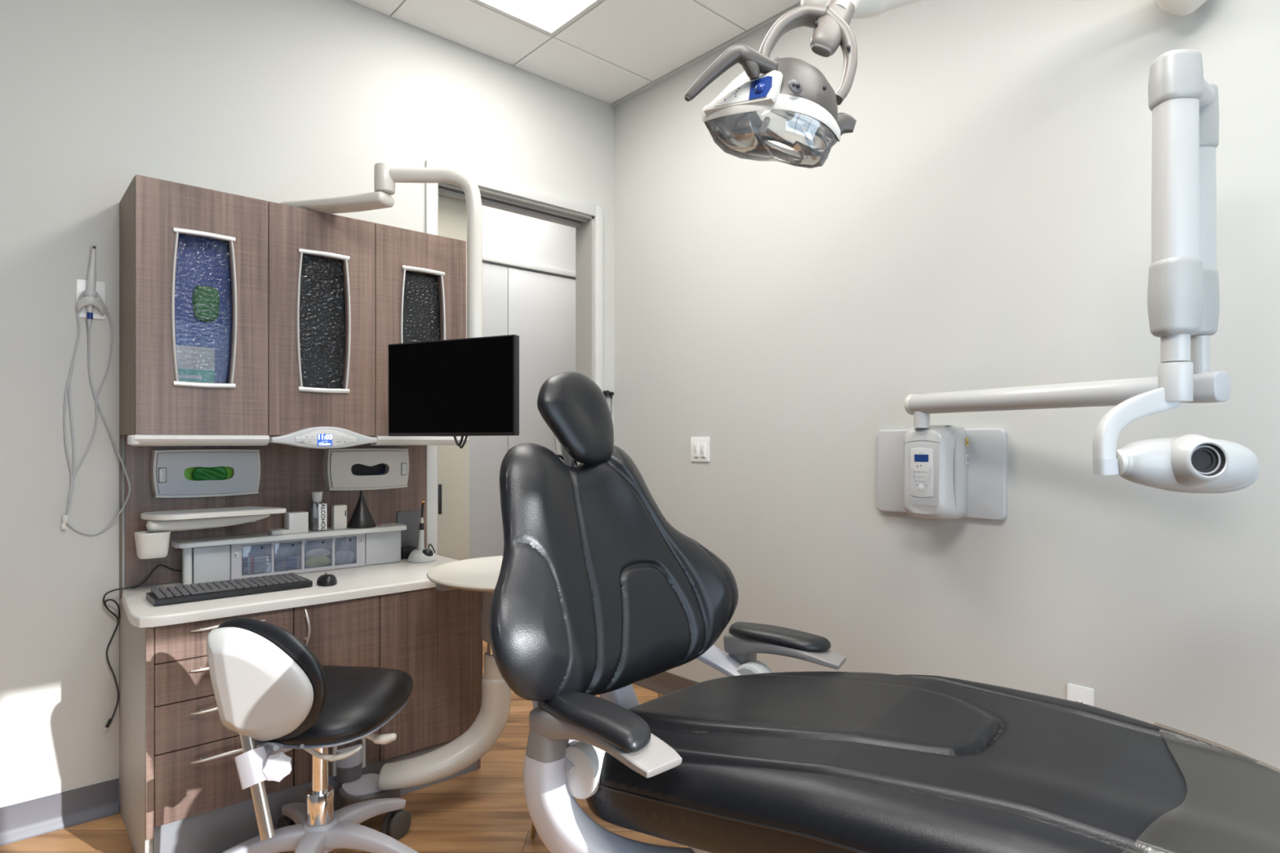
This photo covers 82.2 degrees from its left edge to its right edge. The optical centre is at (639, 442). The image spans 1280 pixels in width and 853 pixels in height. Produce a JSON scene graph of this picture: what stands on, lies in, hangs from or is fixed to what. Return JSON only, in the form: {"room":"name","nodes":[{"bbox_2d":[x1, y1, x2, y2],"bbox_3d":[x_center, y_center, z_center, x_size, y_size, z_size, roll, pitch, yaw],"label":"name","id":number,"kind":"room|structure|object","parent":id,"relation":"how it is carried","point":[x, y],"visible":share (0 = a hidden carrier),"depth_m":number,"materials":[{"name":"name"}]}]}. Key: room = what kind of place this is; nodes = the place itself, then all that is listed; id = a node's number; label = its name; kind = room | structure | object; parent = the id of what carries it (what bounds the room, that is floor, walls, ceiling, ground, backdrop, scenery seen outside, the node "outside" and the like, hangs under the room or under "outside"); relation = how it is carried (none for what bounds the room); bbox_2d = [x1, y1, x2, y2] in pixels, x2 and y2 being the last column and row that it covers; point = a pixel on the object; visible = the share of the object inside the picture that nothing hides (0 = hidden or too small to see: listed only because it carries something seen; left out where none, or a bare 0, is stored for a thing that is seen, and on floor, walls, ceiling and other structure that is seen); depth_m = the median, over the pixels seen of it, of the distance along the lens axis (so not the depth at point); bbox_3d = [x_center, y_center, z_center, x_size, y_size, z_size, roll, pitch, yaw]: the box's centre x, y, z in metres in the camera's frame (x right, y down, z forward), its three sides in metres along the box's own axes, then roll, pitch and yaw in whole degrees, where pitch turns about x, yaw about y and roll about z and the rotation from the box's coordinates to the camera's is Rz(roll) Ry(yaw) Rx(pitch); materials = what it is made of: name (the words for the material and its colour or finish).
{"room":"dental clinic","nodes":[
{"label":"dental clinic","id":0,"kind":"room"},
{"bbox_2d":[0,0,613,808],"bbox_3d":[-1.467,-0.321,2.838,3.650,3.176,0.130,0,0,-42],"label":"wall","id":1,"kind":"structure","parent":0,"point":[277,101],"depth_m":2.47,"materials":[{"name":"grey paint"}]},
{"bbox_2d":[0,778,119,846],"bbox_3d":[-2.229,1.192,2.053,1.267,0.110,0.022,0,0,-42],"label":"baseboard","id":2,"kind":"structure","parent":1,"relation":"attached to","point":[24,820],"depth_m":2.37,"materials":[{"name":"grey rubber"}]},
{"bbox_2d":[75,279,106,319],"bbox_3d":[-1.804,-0.473,2.413,0.080,0.126,0.052,0,0,-42],"label":"holder","id":3,"kind":"object","parent":1,"relation":"attached to","point":[87,298],"visible":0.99,"depth_m":2.41,"materials":[{"name":"white plastic"}]},
{"bbox_2d":[61,244,130,535],"bbox_3d":[-1.792,-0.173,2.421,0.181,0.959,0.051,0,0,-42],"label":"camera","id":4,"kind":"object","parent":3,"relation":"hanging from","point":[91,276],"visible":0.99,"depth_m":2.41,"materials":[{"name":"grey plastic"}]},
{"bbox_2d":[119,435,122,713],"bbox_3d":[-1.756,0.447,2.482,0.006,0.940,0.014,0,0,-42],"label":"wall rail","id":5,"kind":"object","parent":1,"relation":"attached to","point":[120,437],"visible":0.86,"depth_m":2.48,"materials":[{"name":"brown"}]},
{"bbox_2d":[124,435,426,586],"bbox_3d":[-1.340,0.233,2.853,1.092,0.514,0.016,0,0,-42],"label":"panel","id":6,"kind":"object","parent":1,"relation":"attached to","point":[289,474],"visible":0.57,"depth_m":2.79,"materials":[{"name":"brown wood"}]},
{"bbox_2d":[151,449,260,497],"bbox_3d":[-1.542,0.109,2.618,0.333,0.168,0.066,0,0,-42],"label":"dispenser","id":7,"kind":"object","parent":6,"relation":"attached to","point":[171,470],"visible":1,"depth_m":2.59,"materials":[{"name":"grey plastic"}]},
{"bbox_2d":[191,466,227,480],"bbox_3d":[-1.527,0.111,2.608,0.111,0.055,0.028,0,0,-42],"label":"glove","id":8,"kind":"object","parent":7,"relation":"in","point":[200,473],"visible":1,"depth_m":2.60,"materials":[{"name":"green rubber"}]},
{"bbox_2d":[133,506,286,559],"bbox_3d":[-1.490,0.302,2.535,0.444,0.139,0.258,0,0,-42],"label":"shelf","id":9,"kind":"object","parent":6,"relation":"attached to","point":[153,543],"visible":1,"depth_m":2.41,"materials":[{"name":"grey plastic"}]},
{"bbox_2d":[133,531,170,559],"bbox_3d":[-1.574,0.330,2.370,0.097,0.082,0.078,0,0,-42],"label":"cup","id":10,"kind":"object","parent":9,"relation":"on","point":[148,544],"depth_m":2.34,"materials":[{"name":"grey plastic"}]},
{"bbox_2d":[140,506,286,520],"bbox_3d":[-1.459,0.241,2.520,0.418,0.017,0.195,0,0,-42],"label":"tray","id":11,"kind":"object","parent":9,"relation":"on","point":[232,513],"depth_m":2.47,"materials":[{"name":"grey plastic"}]},
{"bbox_2d":[323,448,408,490],"bbox_3d":[-1.113,0.109,3.001,0.333,0.168,0.066,0,0,-42],"label":"dispenser","id":12,"kind":"object","parent":6,"relation":"attached to","point":[371,468],"visible":1,"depth_m":2.98,"materials":[{"name":"grey plastic"}]},
{"bbox_2d":[396,510,421,547],"bbox_3d":[-0.988,0.371,3.152,0.116,0.152,0.008,0,0,-42],"label":"cover plate","id":13,"kind":"object","parent":6,"relation":"attached to","point":[410,536],"visible":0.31,"depth_m":3.15,"materials":[{"name":"grey plastic"}]},
{"bbox_2d":[119,174,468,448],"bbox_3d":[-1.228,-0.396,2.705,1.131,0.834,0.386,0,0,-42],"label":"upper cabinet","id":14,"kind":"object","parent":1,"relation":"attached to","point":[319,299],"visible":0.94,"depth_m":2.50,"materials":[{"name":"brown wood"}]},
{"bbox_2d":[176,345,214,382],"bbox_3d":[-1.438,-0.177,2.358,0.123,0.262,0.020,0,0,-42],"label":"carton","id":15,"kind":"object","parent":14,"relation":"in","point":[194,364],"visible":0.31,"depth_m":2.36,"materials":[{"name":"grey cardboard"}]},
{"bbox_2d":[174,233,231,383],"bbox_3d":[-1.478,-0.380,2.453,0.250,0.667,0.170,0,0,-42],"label":"cabinet glass panel","id":16,"kind":"object","parent":14,"relation":"in","point":[200,261],"visible":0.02,"depth_m":2.39,"materials":[{"name":"blue glass"}]},
{"bbox_2d":[192,285,219,321],"bbox_3d":[-1.409,-0.450,2.384,0.077,0.116,0.016,0,0,-42],"label":"bag","id":17,"kind":"object","parent":14,"relation":"in","point":[206,300],"visible":1,"depth_m":2.38,"materials":[{"name":"green plastic"}]},
{"bbox_2d":[280,162,482,337],"bbox_3d":[-0.922,-0.549,2.539,0.768,0.789,0.132,0,0,13],"label":"monitor arm","id":18,"kind":"object","parent":14,"relation":"on","point":[385,175],"visible":0.85,"depth_m":2.48,"materials":[{"name":"white metal"}]},
{"bbox_2d":[388,334,519,448],"bbox_3d":[-0.605,-0.156,2.380,0.516,0.350,0.051,0,0,26],"label":"monitor","id":19,"kind":"object","parent":18,"relation":"attached to","point":[466,387],"visible":1,"depth_m":2.34,"materials":[{"name":"black plastic"}]},
{"bbox_2d":[438,195,469,560],"bbox_3d":[-1.033,0.000,3.342,0.569,2.486,0.078,0,0,-42],"label":"door","id":20,"kind":"structure","parent":1,"relation":"in","point":[453,460],"depth_m":3.48,"materials":[{"name":"beige wood"}]},
{"bbox_2d":[438,185,586,222],"bbox_3d":[-0.619,-1.176,3.599,0.890,0.010,0.077,0,0,-42],"label":"trim","id":21,"kind":"structure","parent":1,"relation":"attached to","point":[439,186],"depth_m":3.63,"materials":[{"name":"grey brushed metal"}]},
{"bbox_2d":[425,160,603,555],"bbox_3d":[-0.568,0.004,3.543,0.990,2.485,0.018,0,0,-42],"label":"door frame","id":22,"kind":"structure","parent":1,"relation":"in","point":[482,180],"depth_m":3.48,"materials":[{"name":"grey"}]},
{"bbox_2d":[437,182,593,555],"bbox_3d":[-0.621,0.032,3.602,0.890,2.430,0.140,0,0,-42],"label":"trim","id":23,"kind":"structure","parent":1,"relation":"attached to","point":[584,229],"depth_m":3.84,"materials":[{"name":"grey paint"}]},
{"bbox_2d":[603,390,613,414],"bbox_3d":[-0.171,-0.114,3.891,0.070,0.322,0.030,0,0,-42],"label":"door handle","id":24,"kind":"object","parent":1,"relation":"attached to","point":[606,393],"visible":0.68,"depth_m":3.89,"materials":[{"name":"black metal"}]},
{"bbox_2d":[0,640,690,852],"bbox_3d":[0.086,1.297,2.228,5.150,0.100,5.850,0,0,-42],"label":"floor","id":25,"kind":"structure","parent":0,"point":[484,810],"depth_m":2.43,"materials":[{"name":"brown wood"}]},
{"bbox_2d":[119,586,482,852],"bbox_3d":[-1.169,0.885,2.626,1.074,0.722,0.582,0,0,-42],"label":"base cabinet","id":26,"kind":"object","parent":25,"relation":"on","point":[180,791],"visible":0.57,"depth_m":2.33,"materials":[{"name":"brown wood"}]},
{"bbox_2d":[122,554,458,627],"bbox_3d":[-1.159,0.508,2.649,1.172,0.030,0.562,0,0,-42],"label":"countertop","id":27,"kind":"structure","parent":26,"relation":"on","point":[357,582],"depth_m":2.39,"materials":[{"name":"white laminate"}]},
{"bbox_2d":[102,564,182,731],"bbox_3d":[-1.690,0.693,2.499,0.225,0.542,0.042,0,0,-37],"label":"power cable","id":28,"kind":"object","parent":27,"relation":"hanging from","point":[109,721],"visible":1,"depth_m":2.46,"materials":[{"name":"black plastic"}]},
{"bbox_2d":[146,573,312,605],"bbox_3d":[-1.337,0.476,2.408,0.454,0.030,0.155,0,0,-42],"label":"keyboard","id":29,"kind":"object","parent":27,"relation":"on","point":[229,588],"visible":1,"depth_m":2.37,"materials":[{"name":"black plastic"}]},
{"bbox_2d":[170,522,406,585],"bbox_3d":[-1.296,0.416,2.788,0.822,0.153,0.138,0,0,-42],"label":"drawer organizer","id":30,"kind":"object","parent":27,"relation":"on","point":[211,558],"visible":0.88,"depth_m":2.74,"materials":[{"name":"grey plastic"}]},
{"bbox_2d":[243,568,269,573],"bbox_3d":[-1.396,0.468,2.668,0.085,0.012,0.012,0,0,-42],"label":"cartridge","id":31,"kind":"object","parent":30,"relation":"in","point":[259,570],"visible":1,"depth_m":2.66,"materials":[{"name":"grey plastic"}]},
{"bbox_2d":[243,565,269,570],"bbox_3d":[-1.396,0.457,2.668,0.085,0.012,0.012,0,0,-42],"label":"cartridge","id":32,"kind":"object","parent":31,"relation":"on","point":[260,566],"visible":1,"depth_m":2.66,"materials":[{"name":"grey plastic"}]},
{"bbox_2d":[243,562,269,567],"bbox_3d":[-1.396,0.445,2.668,0.085,0.012,0.012,0,0,-42],"label":"cartridge","id":33,"kind":"object","parent":32,"relation":"on","point":[260,563],"visible":1,"depth_m":2.66,"materials":[{"name":"grey plastic"}]},
{"bbox_2d":[243,559,269,564],"bbox_3d":[-1.396,0.433,2.668,0.085,0.012,0.012,0,0,-42],"label":"cartridge","id":34,"kind":"object","parent":33,"relation":"on","point":[260,560],"visible":1,"depth_m":2.66,"materials":[{"name":"grey plastic"}]},
{"bbox_2d":[243,555,269,560],"bbox_3d":[-1.396,0.421,2.668,0.085,0.012,0.012,0,0,-42],"label":"cartridge","id":35,"kind":"object","parent":34,"relation":"on","point":[252,558],"visible":1,"depth_m":2.66,"materials":[{"name":"grey plastic"}]},
{"bbox_2d":[267,528,288,535],"bbox_3d":[-1.341,0.331,2.722,0.059,0.016,0.060,0,0,-42],"label":"carton","id":36,"kind":"object","parent":30,"relation":"on","point":[282,531],"visible":1,"depth_m":2.70,"materials":[{"name":"white cardboard"}]},
{"bbox_2d":[275,565,299,570],"bbox_3d":[-1.317,0.468,2.739,0.083,0.012,0.012,0,0,-42],"label":"cartridge","id":37,"kind":"object","parent":30,"relation":"in","point":[290,566],"visible":1,"depth_m":2.73,"materials":[{"name":"blue"}]},
{"bbox_2d":[275,562,299,567],"bbox_3d":[-1.317,0.457,2.739,0.083,0.012,0.012,0,0,-42],"label":"cartridge","id":38,"kind":"object","parent":37,"relation":"on","point":[291,563],"visible":1,"depth_m":2.73,"materials":[{"name":"blue"}]},
{"bbox_2d":[275,559,299,564],"bbox_3d":[-1.317,0.445,2.739,0.083,0.012,0.012,0,0,-42],"label":"cartridge","id":39,"kind":"object","parent":38,"relation":"on","point":[292,560],"visible":1,"depth_m":2.73,"materials":[{"name":"blue"}]},
{"bbox_2d":[275,555,298,560],"bbox_3d":[-1.317,0.433,2.739,0.083,0.012,0.012,0,0,-42],"label":"cartridge","id":40,"kind":"object","parent":39,"relation":"on","point":[294,557],"visible":1,"depth_m":2.73,"materials":[{"name":"blue"}]},
{"bbox_2d":[284,511,308,533],"bbox_3d":[-1.301,0.301,2.776,0.069,0.076,0.065,0,0,-42],"label":"carton","id":41,"kind":"object","parent":30,"relation":"on","point":[296,522],"visible":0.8,"depth_m":2.75,"materials":[{"name":"white cardboard"}]},
{"bbox_2d":[305,555,330,567],"bbox_3d":[-1.239,0.455,2.817,0.101,0.041,0.025,0,0,-42],"label":"packet","id":42,"kind":"object","parent":30,"relation":"in","point":[323,560],"visible":1,"depth_m":2.81,"materials":[{"name":"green plastic"}]},
{"bbox_2d":[305,548,329,557],"bbox_3d":[-1.237,0.424,2.817,0.094,0.031,0.020,0,0,-42],"label":"packet","id":43,"kind":"object","parent":42,"relation":"on","point":[319,552],"visible":1,"depth_m":2.81,"materials":[{"name":"grey plastic"}]},
{"bbox_2d":[310,491,326,531],"bbox_3d":[-1.242,0.265,2.831,0.058,0.149,0.059,0,0,-42],"label":"dispenser","id":44,"kind":"object","parent":30,"relation":"on","point":[317,496],"visible":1,"depth_m":2.81,"materials":[{"name":"grey plastic"}]},
{"bbox_2d":[310,502,325,531],"bbox_3d":[-1.242,0.285,2.831,0.058,0.108,0.058,0,0,-42],"label":"bottle","id":45,"kind":"object","parent":44,"relation":"on","point":[322,507],"depth_m":2.81,"materials":[{"name":"plastic"}]},
{"bbox_2d":[330,504,346,529],"bbox_3d":[-1.181,0.292,2.878,0.050,0.094,0.041,0,0,-42],"label":"box","id":46,"kind":"object","parent":30,"relation":"on","point":[338,512],"visible":1,"depth_m":2.86,"materials":[{"name":"white cardboard"}]},
{"bbox_2d":[335,550,355,564],"bbox_3d":[-1.162,0.449,2.886,0.085,0.055,0.026,0,0,-42],"label":"packet","id":47,"kind":"object","parent":30,"relation":"in","point":[342,557],"visible":1,"depth_m":2.88,"materials":[{"name":"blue plastic"}]},
{"bbox_2d":[346,490,376,528],"bbox_3d":[-1.119,0.266,2.948,0.114,0.146,0.114,0,0,-42],"label":"funnel","id":48,"kind":"object","parent":30,"relation":"on","point":[361,517],"visible":1,"depth_m":2.92,"materials":[{"name":"black plastic"}]},
{"bbox_2d":[316,572,337,586],"bbox_3d":[-1.091,0.474,2.558,0.068,0.036,0.100,0,0,-42],"label":"computer mouse","id":49,"kind":"object","parent":27,"relation":"on","point":[325,580],"visible":1,"depth_m":2.52,"materials":[{"name":"black plastic"}]},
{"bbox_2d":[400,546,416,559],"bbox_3d":[-0.990,0.470,3.129,0.060,0.046,0.037,0,0,-42],"label":"power adapter","id":50,"kind":"object","parent":27,"relation":"on","point":[405,551],"visible":0.55,"depth_m":3.11,"materials":[{"name":"black plastic"}]},
{"bbox_2d":[407,543,435,563],"bbox_3d":[-0.903,0.462,3.085,0.114,0.062,0.173,0,0,9],"label":"base","id":51,"kind":"object","parent":27,"relation":"on","point":[427,555],"visible":0.95,"depth_m":3.02,"materials":[{"name":"grey plastic"}]},
{"bbox_2d":[417,501,425,551],"bbox_3d":[-0.906,0.347,3.042,0.030,0.210,0.028,0,0,-42],"label":"light","id":52,"kind":"object","parent":51,"relation":"in","point":[421,541],"visible":1,"depth_m":3.04,"materials":[{"name":"grey plastic"}]},
{"bbox_2d":[422,548,433,556],"bbox_3d":[-0.882,0.462,3.039,0.052,0.044,0.044,0,0,-42],"label":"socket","id":53,"kind":"object","parent":51,"relation":"attached to","point":[426,552],"depth_m":3.02,"materials":[{"name":"black plastic"}]},
{"bbox_2d":[332,555,511,809],"bbox_3d":[-0.484,0.812,2.474,0.880,0.746,0.656,0,0,-42],"label":"tray table","id":54,"kind":"object","parent":26,"relation":"attached to","point":[479,574],"visible":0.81,"depth_m":2.42,"materials":[{"name":"beige plastic"}]},
{"bbox_2d":[206,617,418,852],"bbox_3d":[-0.923,0.848,2.099,0.616,0.795,0.587,0,0,-42],"label":"stool","id":55,"kind":"object","parent":25,"relation":"on","point":[270,690],"visible":1,"depth_m":1.93,"materials":[{"name":"black leather"}]},
{"bbox_2d":[217,617,326,739],"bbox_3d":[-0.951,0.609,1.895,0.326,0.318,0.071,0,0,12],"label":"backrest","id":56,"kind":"object","parent":55,"relation":"on","point":[270,686],"depth_m":1.84,"materials":[{"name":"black plastic"}]},
{"bbox_2d":[255,665,413,746],"bbox_3d":[-0.897,0.745,2.120,0.421,0.123,0.387,0,0,1],"label":"seat cushion","id":57,"kind":"object","parent":55,"relation":"on","point":[359,701],"depth_m":2.03,"materials":[{"name":"black leather"}]},
{"bbox_2d":[530,822,537,838],"bbox_3d":[-0.297,1.152,2.296,0.086,0.192,0.089,0,0,-13],"label":"stand","id":58,"kind":"object","parent":25,"relation":"on","point":[534,833],"visible":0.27,"depth_m":2.30,"materials":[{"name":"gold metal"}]},
{"bbox_2d":[488,371,1279,852],"bbox_3d":[0.495,0.538,1.407,1.674,1.416,0.980,0,0,38],"label":"dental chair","id":59,"kind":"object","parent":25,"relation":"on","point":[596,593],"visible":1,"depth_m":1.43,"materials":[{"name":"black leather"}]},
{"bbox_2d":[586,671,1279,852],"bbox_3d":[0.619,0.659,1.409,1.486,0.226,0.826,0,0,38],"label":"seat cushion","id":60,"kind":"object","parent":59,"relation":"on","point":[764,762],"depth_m":1.29,"materials":[{"name":"black leather"}]},
{"bbox_2d":[481,204,575,279],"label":"transom window","id":61,"kind":"structure","parent":0,"point":[507,234],"depth_m":5.04,"materials":[{"name":"grey glass"}]},
{"bbox_2d":[469,262,575,559],"bbox_3d":[-1.018,0.035,4.787,2.580,2.405,0.044,0,0,-42],"label":"door","id":62,"kind":"structure","parent":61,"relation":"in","point":[540,308],"depth_m":4.96,"materials":[{"name":"grey wood"}]},
{"bbox_2d":[482,253,575,279],"bbox_3d":[-0.949,-1.206,4.845,2.800,0.045,0.050,0,0,-42],"label":"trim","id":63,"kind":"structure","parent":61,"relation":"attached to","point":[487,258],"depth_m":4.98,"materials":[{"name":"white paint"}]},
{"bbox_2d":[350,0,800,103],"bbox_3d":[-0.016,-1.878,1.217,3.650,0.142,4.480,0,0,-42],"label":"ceiling","id":64,"kind":"structure","parent":0,"point":[650,39],"depth_m":3.25,"materials":[{"name":"white tile"}]},
{"bbox_2d":[471,0,604,36],"bbox_3d":[-0.209,-1.830,2.615,0.599,0.050,1.206,0,0,-42],"label":"ceiling light","id":65,"kind":"object","parent":64,"relation":"attached to","point":[550,17],"visible":1,"depth_m":3.08,"materials":[{"name":"grey plastic"}]},
{"bbox_2d":[484,0,593,31],"bbox_3d":[-0.209,-1.817,2.615,0.555,0.008,1.162,0,0,-42],"label":"diffuser","id":66,"kind":"object","parent":65,"relation":"attached to","point":[540,15],"depth_m":3.08,"materials":[{"name":"white plastic"}]},
{"bbox_2d":[684,0,1207,168],"bbox_3d":[0.798,-1.187,1.809,1.571,1.230,0.338,0,0,-23],"label":"light","id":67,"kind":"object","parent":64,"relation":"hanging from","point":[793,89],"visible":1,"depth_m":1.55,"materials":[{"name":"grey plastic"}]},
{"bbox_2d":[787,79,802,93],"bbox_3d":[0.302,-0.691,1.425,0.033,0.027,0.008,0,0,-21],"label":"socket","id":68,"kind":"object","parent":67,"relation":"attached to","point":[795,86],"depth_m":1.42,"materials":[{"name":"grey plastic"}]},
{"bbox_2d":[613,0,1279,773],"bbox_3d":[1.349,-0.321,2.353,0.100,3.176,4.350,0,0,-42],"label":"wall","id":69,"kind":"structure","parent":0,"point":[982,220],"depth_m":2.53,"materials":[{"name":"grey paint"}]},
{"bbox_2d":[349,0,800,106],"bbox_3d":[-0.006,-1.822,1.206,3.450,0.034,4.250,0,0,-42],"label":"trim","id":70,"kind":"structure","parent":69,"relation":"attached to","point":[777,16],"depth_m":3.40,"materials":[{"name":"grey metal"}]},
{"bbox_2d":[390,0,799,103],"bbox_3d":[-0.006,-1.825,1.206,3.450,0.028,4.250,0,0,-42],"label":"trim","id":71,"kind":"structure","parent":69,"relation":"attached to","point":[404,0],"depth_m":3.25,"materials":[{"name":"grey metal"}]},
{"bbox_2d":[633,671,699,695],"bbox_3d":[1.270,1.192,2.349,0.022,0.110,4.250,0,0,-42],"label":"baseboard","id":72,"kind":"structure","parent":69,"relation":"attached to","point":[664,683],"depth_m":3.63,"materials":[{"name":"brown rubber"}]},
{"bbox_2d":[690,436,709,462],"bbox_3d":[0.280,0.033,3.461,0.014,0.117,0.118,0,0,-42],"label":"light switch","id":73,"kind":"object","parent":69,"relation":"attached to","point":[700,446],"visible":1,"depth_m":3.46,"materials":[{"name":"white plastic"}]},
{"bbox_2d":[876,48,1258,520],"bbox_3d":[1.148,-0.296,2.148,0.411,1.118,1.290,0,0,-5],"label":"dental x-ray machine","id":74,"kind":"object","parent":69,"relation":"attached to","point":[924,470],"visible":1,"depth_m":1.63,"materials":[{"name":"grey plastic"}]},
{"bbox_2d":[1066,683,1093,706],"bbox_3d":[1.357,0.810,2.262,0.010,0.117,0.074,0,0,-42],"label":"wall outlet","id":75,"kind":"object","parent":69,"relation":"attached to","point":[1075,693],"visible":0.43,"depth_m":2.26,"materials":[{"name":"white plastic"}]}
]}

